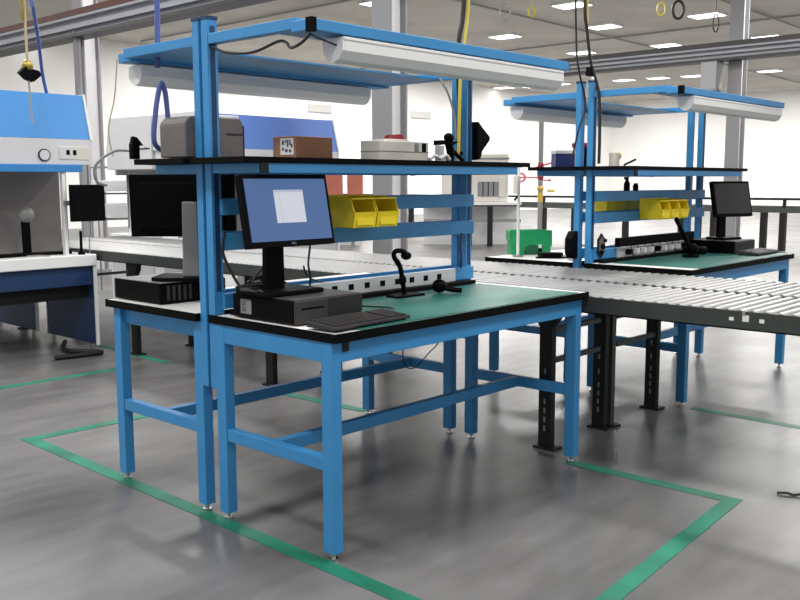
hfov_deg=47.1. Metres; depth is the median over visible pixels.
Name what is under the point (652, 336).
conveyor
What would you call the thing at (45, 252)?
work surface
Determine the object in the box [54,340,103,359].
footrest
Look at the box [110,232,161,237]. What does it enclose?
countertop
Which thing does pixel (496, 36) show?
diffuser
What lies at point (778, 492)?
scrap
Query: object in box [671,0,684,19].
coil
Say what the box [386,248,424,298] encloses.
barcode scanner
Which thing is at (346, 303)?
grille
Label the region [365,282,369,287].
outlet
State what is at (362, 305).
cable
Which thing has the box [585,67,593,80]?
connector
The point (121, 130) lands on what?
fume hood
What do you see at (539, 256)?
tray
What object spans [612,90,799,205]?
wall
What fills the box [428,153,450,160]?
rag
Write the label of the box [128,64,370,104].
light fixture
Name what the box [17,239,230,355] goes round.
conveyor
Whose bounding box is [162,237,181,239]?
countertop
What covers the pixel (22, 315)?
fume hood
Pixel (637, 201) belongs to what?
bin
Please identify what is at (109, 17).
steel beam
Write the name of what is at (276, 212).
monitor
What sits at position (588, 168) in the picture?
shelf
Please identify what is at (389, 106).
steel column
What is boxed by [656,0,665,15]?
coil
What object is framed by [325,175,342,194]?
locker
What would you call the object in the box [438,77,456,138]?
cable
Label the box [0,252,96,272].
countertop
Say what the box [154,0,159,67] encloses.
air hose
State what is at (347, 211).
bin
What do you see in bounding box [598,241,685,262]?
ledge
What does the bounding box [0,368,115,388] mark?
tape
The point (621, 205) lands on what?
bin
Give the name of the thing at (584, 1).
cable
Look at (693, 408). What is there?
tape
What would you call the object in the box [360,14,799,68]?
conduit
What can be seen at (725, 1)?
conduit
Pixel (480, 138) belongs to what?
pouch
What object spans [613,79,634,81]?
diffuser
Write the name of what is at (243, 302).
print
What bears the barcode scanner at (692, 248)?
on the mat at (705, 260)
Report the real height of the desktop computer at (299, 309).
0.101 m
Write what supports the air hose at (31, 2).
hanging from the ceiling
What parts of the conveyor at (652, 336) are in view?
leg, foot plate, foot plate, leg, rail, rail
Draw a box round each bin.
[328,194,376,227]
[351,194,398,226]
[595,201,616,210]
[617,201,626,209]
[627,200,635,209]
[636,200,639,208]
[639,198,670,219]
[650,198,680,218]
[659,198,689,217]
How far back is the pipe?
13.37 m
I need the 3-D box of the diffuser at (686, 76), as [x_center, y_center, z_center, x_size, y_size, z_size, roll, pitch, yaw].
[12.616,-9.640,39.545,0.820,0.008,0.620,7,10,42]
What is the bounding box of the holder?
[682,246,707,253]
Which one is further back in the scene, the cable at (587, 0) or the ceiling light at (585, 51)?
the ceiling light at (585, 51)
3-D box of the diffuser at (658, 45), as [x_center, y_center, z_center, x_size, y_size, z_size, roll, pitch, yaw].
[8.863,-8.475,30.577,0.820,0.008,0.620,7,10,42]
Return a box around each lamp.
[17,207,33,252]
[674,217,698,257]
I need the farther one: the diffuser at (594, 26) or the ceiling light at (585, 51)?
the ceiling light at (585, 51)
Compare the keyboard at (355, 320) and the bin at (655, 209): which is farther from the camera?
the bin at (655, 209)
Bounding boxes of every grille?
[327,293,361,316]
[745,240,754,249]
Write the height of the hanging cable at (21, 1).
3.402 m
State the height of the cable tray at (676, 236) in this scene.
0.065 m
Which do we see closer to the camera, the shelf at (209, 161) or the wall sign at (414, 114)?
the shelf at (209, 161)
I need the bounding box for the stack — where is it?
[609,152,620,165]
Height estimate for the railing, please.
1.110 m
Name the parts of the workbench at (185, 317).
leg, shelf arm, leg, shelf rail, cross rail, cross rail, cross rail, leg, shelf arm, leg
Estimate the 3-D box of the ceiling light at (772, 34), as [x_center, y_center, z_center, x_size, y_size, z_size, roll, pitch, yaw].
[11.589,-8.295,28.898,0.880,0.066,0.680,7,10,42]
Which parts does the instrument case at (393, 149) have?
plate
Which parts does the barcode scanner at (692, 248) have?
arm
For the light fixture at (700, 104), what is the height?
0.102 m
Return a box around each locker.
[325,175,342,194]
[347,175,362,194]
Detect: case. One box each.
[360,139,428,159]
[384,134,402,138]
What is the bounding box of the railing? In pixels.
[343,194,799,250]
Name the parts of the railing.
leg, leg, guard rail, leg, leg, rail, rail, leg, leg, leg, leg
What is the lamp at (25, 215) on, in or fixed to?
on the fume hood at (34, 157)
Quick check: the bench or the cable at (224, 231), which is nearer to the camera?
the cable at (224, 231)
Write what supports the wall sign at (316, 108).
attached to the wall at (519, 139)
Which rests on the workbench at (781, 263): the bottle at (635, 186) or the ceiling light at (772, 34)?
the bottle at (635, 186)
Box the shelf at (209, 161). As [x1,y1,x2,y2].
[188,156,529,166]
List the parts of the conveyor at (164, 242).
rail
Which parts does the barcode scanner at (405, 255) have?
scanner handle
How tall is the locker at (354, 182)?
1.950 m
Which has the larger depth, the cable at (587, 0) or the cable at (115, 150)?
the cable at (587, 0)
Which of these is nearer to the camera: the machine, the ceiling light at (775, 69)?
the machine
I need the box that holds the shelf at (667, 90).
[594,85,784,107]
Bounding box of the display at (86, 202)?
[63,185,105,221]
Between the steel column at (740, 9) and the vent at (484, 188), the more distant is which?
the vent at (484, 188)
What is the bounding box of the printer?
[160,115,244,157]
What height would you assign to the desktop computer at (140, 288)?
0.101 m
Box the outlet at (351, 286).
[349,284,353,289]
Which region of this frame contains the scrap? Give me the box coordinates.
[777,491,799,495]
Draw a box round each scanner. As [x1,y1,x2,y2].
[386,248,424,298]
[432,279,461,292]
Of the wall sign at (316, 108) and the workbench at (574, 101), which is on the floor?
the workbench at (574, 101)
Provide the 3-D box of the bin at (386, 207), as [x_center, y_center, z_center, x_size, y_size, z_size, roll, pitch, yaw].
[-0.119,-0.431,4.408,0.181,0.151,0.148,7,10,42]
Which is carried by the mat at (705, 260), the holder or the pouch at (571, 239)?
the holder
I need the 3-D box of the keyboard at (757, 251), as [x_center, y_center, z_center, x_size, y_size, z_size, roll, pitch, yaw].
[2.769,-0.373,7.079,0.155,0.034,0.440,7,10,42]
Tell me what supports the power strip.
on the workbench at (330, 348)
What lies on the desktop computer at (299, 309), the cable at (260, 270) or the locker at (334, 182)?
the cable at (260, 270)
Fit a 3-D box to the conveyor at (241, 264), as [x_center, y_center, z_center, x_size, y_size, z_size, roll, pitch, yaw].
[-0.566,0.179,6.636,2.896,0.876,0.665,7,10,42]
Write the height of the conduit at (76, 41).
3.900 m
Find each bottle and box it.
[624,177,629,190]
[633,183,638,190]
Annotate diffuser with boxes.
[489,34,520,39]
[566,51,593,54]
[588,24,619,29]
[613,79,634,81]
[647,77,668,79]
[652,43,681,47]
[680,75,700,77]
[688,13,725,18]
[758,70,780,72]
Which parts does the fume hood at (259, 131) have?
panel, plate, plate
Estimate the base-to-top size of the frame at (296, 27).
0.060 m
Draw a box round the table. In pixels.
[423,201,520,245]
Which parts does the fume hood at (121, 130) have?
post, plate, panel, panel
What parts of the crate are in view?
lid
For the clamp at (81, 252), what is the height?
0.205 m
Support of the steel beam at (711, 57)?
attached to the steel column at (740, 9)
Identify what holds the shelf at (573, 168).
attached to the workbench at (574, 101)
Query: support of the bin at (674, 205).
attached to the workbench at (781, 263)
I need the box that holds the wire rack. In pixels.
[89,166,128,289]
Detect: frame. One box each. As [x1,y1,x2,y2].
[118,36,451,89]
[208,16,569,70]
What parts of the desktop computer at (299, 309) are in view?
lid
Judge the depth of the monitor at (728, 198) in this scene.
7.21 m
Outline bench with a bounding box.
[340,241,360,246]
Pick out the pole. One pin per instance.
(516, 179)
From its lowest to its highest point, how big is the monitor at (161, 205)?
0.500 m
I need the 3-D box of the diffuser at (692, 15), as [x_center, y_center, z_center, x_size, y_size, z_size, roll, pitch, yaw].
[8.392,-7.766,25.082,0.820,0.008,0.620,7,10,42]
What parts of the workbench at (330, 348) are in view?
leg, shelf arm, leg, cross rail, cross rail, cross rail, shelf rail, leg, leg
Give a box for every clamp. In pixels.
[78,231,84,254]
[129,136,149,158]
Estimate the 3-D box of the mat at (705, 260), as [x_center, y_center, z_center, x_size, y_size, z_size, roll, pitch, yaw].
[2.238,-0.306,6.721,0.637,0.003,1.565,7,10,42]
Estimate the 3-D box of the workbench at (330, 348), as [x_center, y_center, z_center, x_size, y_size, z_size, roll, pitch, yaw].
[0.072,-0.159,4.303,0.800,2.140,1.935,7,10,42]
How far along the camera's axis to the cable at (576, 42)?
6.13 m
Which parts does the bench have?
panel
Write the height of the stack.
0.100 m
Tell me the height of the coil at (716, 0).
1.472 m
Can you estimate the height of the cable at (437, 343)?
0.296 m
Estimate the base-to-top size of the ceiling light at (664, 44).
0.066 m
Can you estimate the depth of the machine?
20.81 m
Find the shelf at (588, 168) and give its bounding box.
[579,166,747,170]
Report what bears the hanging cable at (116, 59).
hanging from the workbench at (185, 317)
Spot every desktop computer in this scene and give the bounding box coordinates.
[114,272,224,303]
[233,288,361,324]
[689,237,754,253]
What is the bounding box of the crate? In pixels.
[551,150,574,166]
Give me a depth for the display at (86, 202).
7.77 m
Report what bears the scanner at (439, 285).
on the mat at (473, 297)
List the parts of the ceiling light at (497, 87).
frame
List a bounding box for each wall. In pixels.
[0,40,613,228]
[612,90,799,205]
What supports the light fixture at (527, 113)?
attached to the workbench at (574, 101)
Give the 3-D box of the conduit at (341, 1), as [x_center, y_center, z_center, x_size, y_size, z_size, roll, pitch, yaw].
[-0.649,-7.376,22.209,21.002,0.060,0.060,7,10,43]
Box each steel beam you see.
[0,0,274,57]
[556,33,799,91]
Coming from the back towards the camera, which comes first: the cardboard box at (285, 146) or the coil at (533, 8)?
the coil at (533, 8)
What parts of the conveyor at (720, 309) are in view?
leg, foot plate, foot plate, leg, rail, rail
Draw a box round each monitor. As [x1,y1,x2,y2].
[128,174,236,281]
[234,174,334,297]
[706,181,752,239]
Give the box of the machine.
[441,154,509,201]
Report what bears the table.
on the floor
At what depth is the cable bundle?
3.94 m
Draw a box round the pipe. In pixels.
[515,122,554,228]
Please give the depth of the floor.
4.52 m
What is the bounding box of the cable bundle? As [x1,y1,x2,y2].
[235,275,286,289]
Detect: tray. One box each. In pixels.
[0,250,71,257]
[536,256,566,257]
[615,231,693,246]
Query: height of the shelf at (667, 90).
0.060 m
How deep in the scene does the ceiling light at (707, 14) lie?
24.98 m
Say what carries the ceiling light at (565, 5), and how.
attached to the ceiling
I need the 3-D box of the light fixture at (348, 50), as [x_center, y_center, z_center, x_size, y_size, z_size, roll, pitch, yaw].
[0.259,-1.026,4.043,0.118,0.102,1.523,7,10,42]
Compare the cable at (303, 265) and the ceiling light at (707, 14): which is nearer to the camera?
the cable at (303, 265)
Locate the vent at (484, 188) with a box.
[478,182,497,195]
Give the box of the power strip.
[230,268,475,314]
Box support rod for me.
[88,221,90,253]
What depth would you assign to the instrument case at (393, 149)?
4.80 m
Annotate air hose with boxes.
[29,0,47,92]
[151,81,170,151]
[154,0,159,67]
[456,0,465,159]
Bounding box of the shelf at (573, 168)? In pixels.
[528,166,585,170]
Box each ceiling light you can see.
[358,0,370,5]
[487,32,522,39]
[492,86,514,88]
[550,0,593,9]
[565,49,596,54]
[588,22,622,29]
[611,78,636,81]
[645,76,670,79]
[649,41,682,47]
[679,73,700,77]
[686,10,727,18]
[750,33,782,37]
[756,68,782,72]
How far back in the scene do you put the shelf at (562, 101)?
6.89 m
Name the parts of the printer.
lid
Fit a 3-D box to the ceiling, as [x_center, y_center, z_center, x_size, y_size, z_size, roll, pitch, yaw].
[6.253,-7.706,23.784,31.000,0.100,52.000,7,10,42]
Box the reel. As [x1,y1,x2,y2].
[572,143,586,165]
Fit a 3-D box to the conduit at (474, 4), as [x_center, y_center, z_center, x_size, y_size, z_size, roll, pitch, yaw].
[5.998,-8.147,28.070,0.060,0.060,42.018,6,10,41]
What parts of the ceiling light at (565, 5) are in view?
frame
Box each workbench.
[105,17,459,510]
[188,15,588,561]
[485,81,694,382]
[579,80,793,406]
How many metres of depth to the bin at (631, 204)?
7.03 m
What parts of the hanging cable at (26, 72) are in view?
cord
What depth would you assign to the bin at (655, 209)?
6.69 m
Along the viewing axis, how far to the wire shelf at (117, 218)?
12.68 m
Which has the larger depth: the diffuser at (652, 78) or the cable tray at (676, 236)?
the diffuser at (652, 78)
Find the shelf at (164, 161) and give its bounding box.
[134,158,188,164]
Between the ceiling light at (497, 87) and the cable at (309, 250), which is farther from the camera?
the ceiling light at (497, 87)
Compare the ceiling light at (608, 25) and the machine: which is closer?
the machine
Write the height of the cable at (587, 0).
3.501 m
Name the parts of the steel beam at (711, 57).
crane rail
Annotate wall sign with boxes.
[308,104,331,113]
[411,111,430,118]
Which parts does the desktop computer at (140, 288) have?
lid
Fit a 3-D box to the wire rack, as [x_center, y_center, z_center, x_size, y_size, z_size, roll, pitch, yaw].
[-3.774,-1.030,12.937,1.024,1.680,0.424,-4,8,-30]
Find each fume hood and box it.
[0,90,99,348]
[0,303,39,334]
[106,115,259,297]
[153,111,339,272]
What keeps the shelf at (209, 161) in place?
attached to the workbench at (330, 348)
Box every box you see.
[273,136,332,157]
[536,252,566,257]
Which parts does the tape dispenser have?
steel plate, handle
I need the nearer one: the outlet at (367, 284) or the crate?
the outlet at (367, 284)
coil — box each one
[499,3,510,20]
[528,3,535,16]
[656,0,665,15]
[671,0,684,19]
[712,0,718,32]
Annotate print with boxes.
[241,300,245,311]
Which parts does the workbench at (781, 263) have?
leg, hexagon bracket, plate, shelf arm, cross rail, cross rail, cross rail, leg, shelf rail, leg, leg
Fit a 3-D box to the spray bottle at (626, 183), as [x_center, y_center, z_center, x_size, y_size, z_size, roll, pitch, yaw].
[1.631,-0.836,6.602,0.044,0.100,0.051,7,10,42]
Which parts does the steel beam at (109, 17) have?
crane rail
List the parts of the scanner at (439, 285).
handle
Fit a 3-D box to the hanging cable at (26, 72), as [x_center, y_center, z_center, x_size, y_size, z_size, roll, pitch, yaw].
[-2.660,-3.310,6.355,0.078,4.120,0.157,7,10,42]
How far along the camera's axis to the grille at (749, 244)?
7.25 m
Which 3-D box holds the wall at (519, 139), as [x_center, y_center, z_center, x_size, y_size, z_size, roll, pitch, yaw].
[-5.164,-6.012,34.714,0.200,6.200,52.200,7,10,42]
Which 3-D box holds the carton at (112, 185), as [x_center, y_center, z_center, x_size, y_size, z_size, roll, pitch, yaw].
[-3.777,-1.600,12.844,0.970,0.150,0.350,-4,8,-30]
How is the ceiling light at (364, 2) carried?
attached to the ceiling
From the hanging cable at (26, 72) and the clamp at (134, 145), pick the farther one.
the hanging cable at (26, 72)
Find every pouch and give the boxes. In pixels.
[472,122,489,159]
[565,231,577,258]
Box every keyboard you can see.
[306,308,409,331]
[737,248,778,255]
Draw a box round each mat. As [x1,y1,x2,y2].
[356,283,577,329]
[613,253,786,268]
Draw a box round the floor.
[0,208,799,599]
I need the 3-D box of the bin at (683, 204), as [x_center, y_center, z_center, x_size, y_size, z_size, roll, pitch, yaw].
[2.080,-0.698,6.952,0.181,0.151,0.148,7,10,42]
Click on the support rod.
(88, 221)
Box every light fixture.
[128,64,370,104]
[323,36,563,90]
[510,106,626,127]
[677,96,782,121]
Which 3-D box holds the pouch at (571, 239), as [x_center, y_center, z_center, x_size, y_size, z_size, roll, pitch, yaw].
[1.197,-0.385,6.384,0.060,0.190,0.100,7,10,42]
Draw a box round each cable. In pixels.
[20,0,23,20]
[93,149,128,186]
[108,59,117,156]
[210,32,310,54]
[221,230,241,288]
[250,267,261,286]
[303,265,322,282]
[307,245,310,285]
[310,33,336,45]
[362,305,394,310]
[402,343,437,368]
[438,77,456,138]
[457,0,469,160]
[460,233,462,267]
[571,0,585,157]
[583,0,600,163]
[587,0,588,22]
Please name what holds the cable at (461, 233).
hanging from the workbench at (330, 348)
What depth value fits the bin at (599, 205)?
6.80 m
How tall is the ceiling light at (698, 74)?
0.066 m
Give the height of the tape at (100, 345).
0.002 m
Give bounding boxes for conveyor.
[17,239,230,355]
[71,236,291,283]
[167,252,512,385]
[237,248,570,370]
[476,275,799,451]
[521,267,799,427]
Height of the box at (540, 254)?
0.040 m
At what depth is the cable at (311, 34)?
3.40 m
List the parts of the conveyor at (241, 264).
rail, leg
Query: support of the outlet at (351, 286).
attached to the power strip
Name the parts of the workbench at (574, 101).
leg, shelf arm, leg, shelf rail, cross rail, cross rail, cross rail, shelf arm, leg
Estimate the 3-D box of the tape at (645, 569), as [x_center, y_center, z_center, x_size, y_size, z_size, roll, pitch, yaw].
[-0.256,0.868,4.699,3.609,0.003,1.904,7,10,42]
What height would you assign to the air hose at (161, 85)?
0.322 m
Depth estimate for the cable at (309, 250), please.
4.11 m
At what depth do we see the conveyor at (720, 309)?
4.79 m
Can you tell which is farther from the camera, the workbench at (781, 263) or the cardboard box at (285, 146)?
the workbench at (781, 263)
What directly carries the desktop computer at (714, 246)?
on the mat at (705, 260)
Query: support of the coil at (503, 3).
hanging from the ceiling
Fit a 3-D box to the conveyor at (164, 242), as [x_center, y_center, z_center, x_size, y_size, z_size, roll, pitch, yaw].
[-2.239,-0.132,9.082,2.896,0.876,0.665,7,10,42]
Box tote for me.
[506,229,551,254]
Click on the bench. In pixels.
(352, 244)
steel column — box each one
[71,0,111,271]
[371,0,407,254]
[723,0,749,236]
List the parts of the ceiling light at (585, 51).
frame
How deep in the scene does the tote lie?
7.10 m
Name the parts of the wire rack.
post, post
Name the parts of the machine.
trim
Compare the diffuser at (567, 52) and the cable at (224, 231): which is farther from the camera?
the diffuser at (567, 52)
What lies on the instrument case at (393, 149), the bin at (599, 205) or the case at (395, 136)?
the case at (395, 136)
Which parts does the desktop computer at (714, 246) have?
lid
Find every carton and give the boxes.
[92,180,126,190]
[105,203,127,216]
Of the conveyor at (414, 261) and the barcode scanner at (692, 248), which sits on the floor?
the conveyor at (414, 261)
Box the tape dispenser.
[434,133,464,160]
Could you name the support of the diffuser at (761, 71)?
attached to the ceiling light at (775, 69)
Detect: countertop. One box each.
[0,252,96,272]
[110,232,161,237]
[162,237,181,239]
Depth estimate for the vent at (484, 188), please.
20.82 m
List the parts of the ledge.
power strip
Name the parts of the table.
leg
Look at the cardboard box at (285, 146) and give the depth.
3.97 m
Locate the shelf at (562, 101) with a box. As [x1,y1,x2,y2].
[503,92,687,116]
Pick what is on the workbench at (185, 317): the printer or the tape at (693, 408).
the printer
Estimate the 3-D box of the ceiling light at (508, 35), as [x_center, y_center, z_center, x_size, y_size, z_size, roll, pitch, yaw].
[3.284,-8.243,28.654,0.880,0.066,0.680,7,10,42]
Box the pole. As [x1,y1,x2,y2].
[513,167,522,256]
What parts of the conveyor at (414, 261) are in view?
rail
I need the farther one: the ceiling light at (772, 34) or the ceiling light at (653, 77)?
the ceiling light at (653, 77)
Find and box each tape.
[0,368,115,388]
[21,393,742,599]
[90,344,171,363]
[691,407,799,428]
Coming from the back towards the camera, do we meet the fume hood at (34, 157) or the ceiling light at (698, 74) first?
the ceiling light at (698, 74)
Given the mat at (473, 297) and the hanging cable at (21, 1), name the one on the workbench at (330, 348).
the mat at (473, 297)
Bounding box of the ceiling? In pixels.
[0,0,799,101]
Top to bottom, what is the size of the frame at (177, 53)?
0.054 m
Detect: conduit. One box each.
[72,29,88,237]
[141,0,353,41]
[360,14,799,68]
[453,0,799,83]
[719,0,799,28]
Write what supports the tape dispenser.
on the workbench at (330, 348)
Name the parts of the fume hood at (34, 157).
recess panel, post, panel plate, panel, control panel, plate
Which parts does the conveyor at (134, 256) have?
rail, leg, foot plate, leg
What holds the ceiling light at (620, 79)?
attached to the ceiling
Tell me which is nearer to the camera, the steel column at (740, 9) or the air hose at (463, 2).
the air hose at (463, 2)
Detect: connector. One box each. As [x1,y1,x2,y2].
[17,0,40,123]
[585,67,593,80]
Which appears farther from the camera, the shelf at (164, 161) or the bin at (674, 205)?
the bin at (674, 205)
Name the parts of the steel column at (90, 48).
plate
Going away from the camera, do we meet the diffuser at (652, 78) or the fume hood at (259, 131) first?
the fume hood at (259, 131)
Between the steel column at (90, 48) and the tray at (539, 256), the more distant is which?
the steel column at (90, 48)
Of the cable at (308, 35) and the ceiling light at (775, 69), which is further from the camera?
the ceiling light at (775, 69)
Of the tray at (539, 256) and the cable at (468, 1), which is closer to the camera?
the cable at (468, 1)
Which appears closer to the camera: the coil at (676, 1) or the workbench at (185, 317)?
the workbench at (185, 317)
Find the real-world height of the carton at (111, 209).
0.180 m

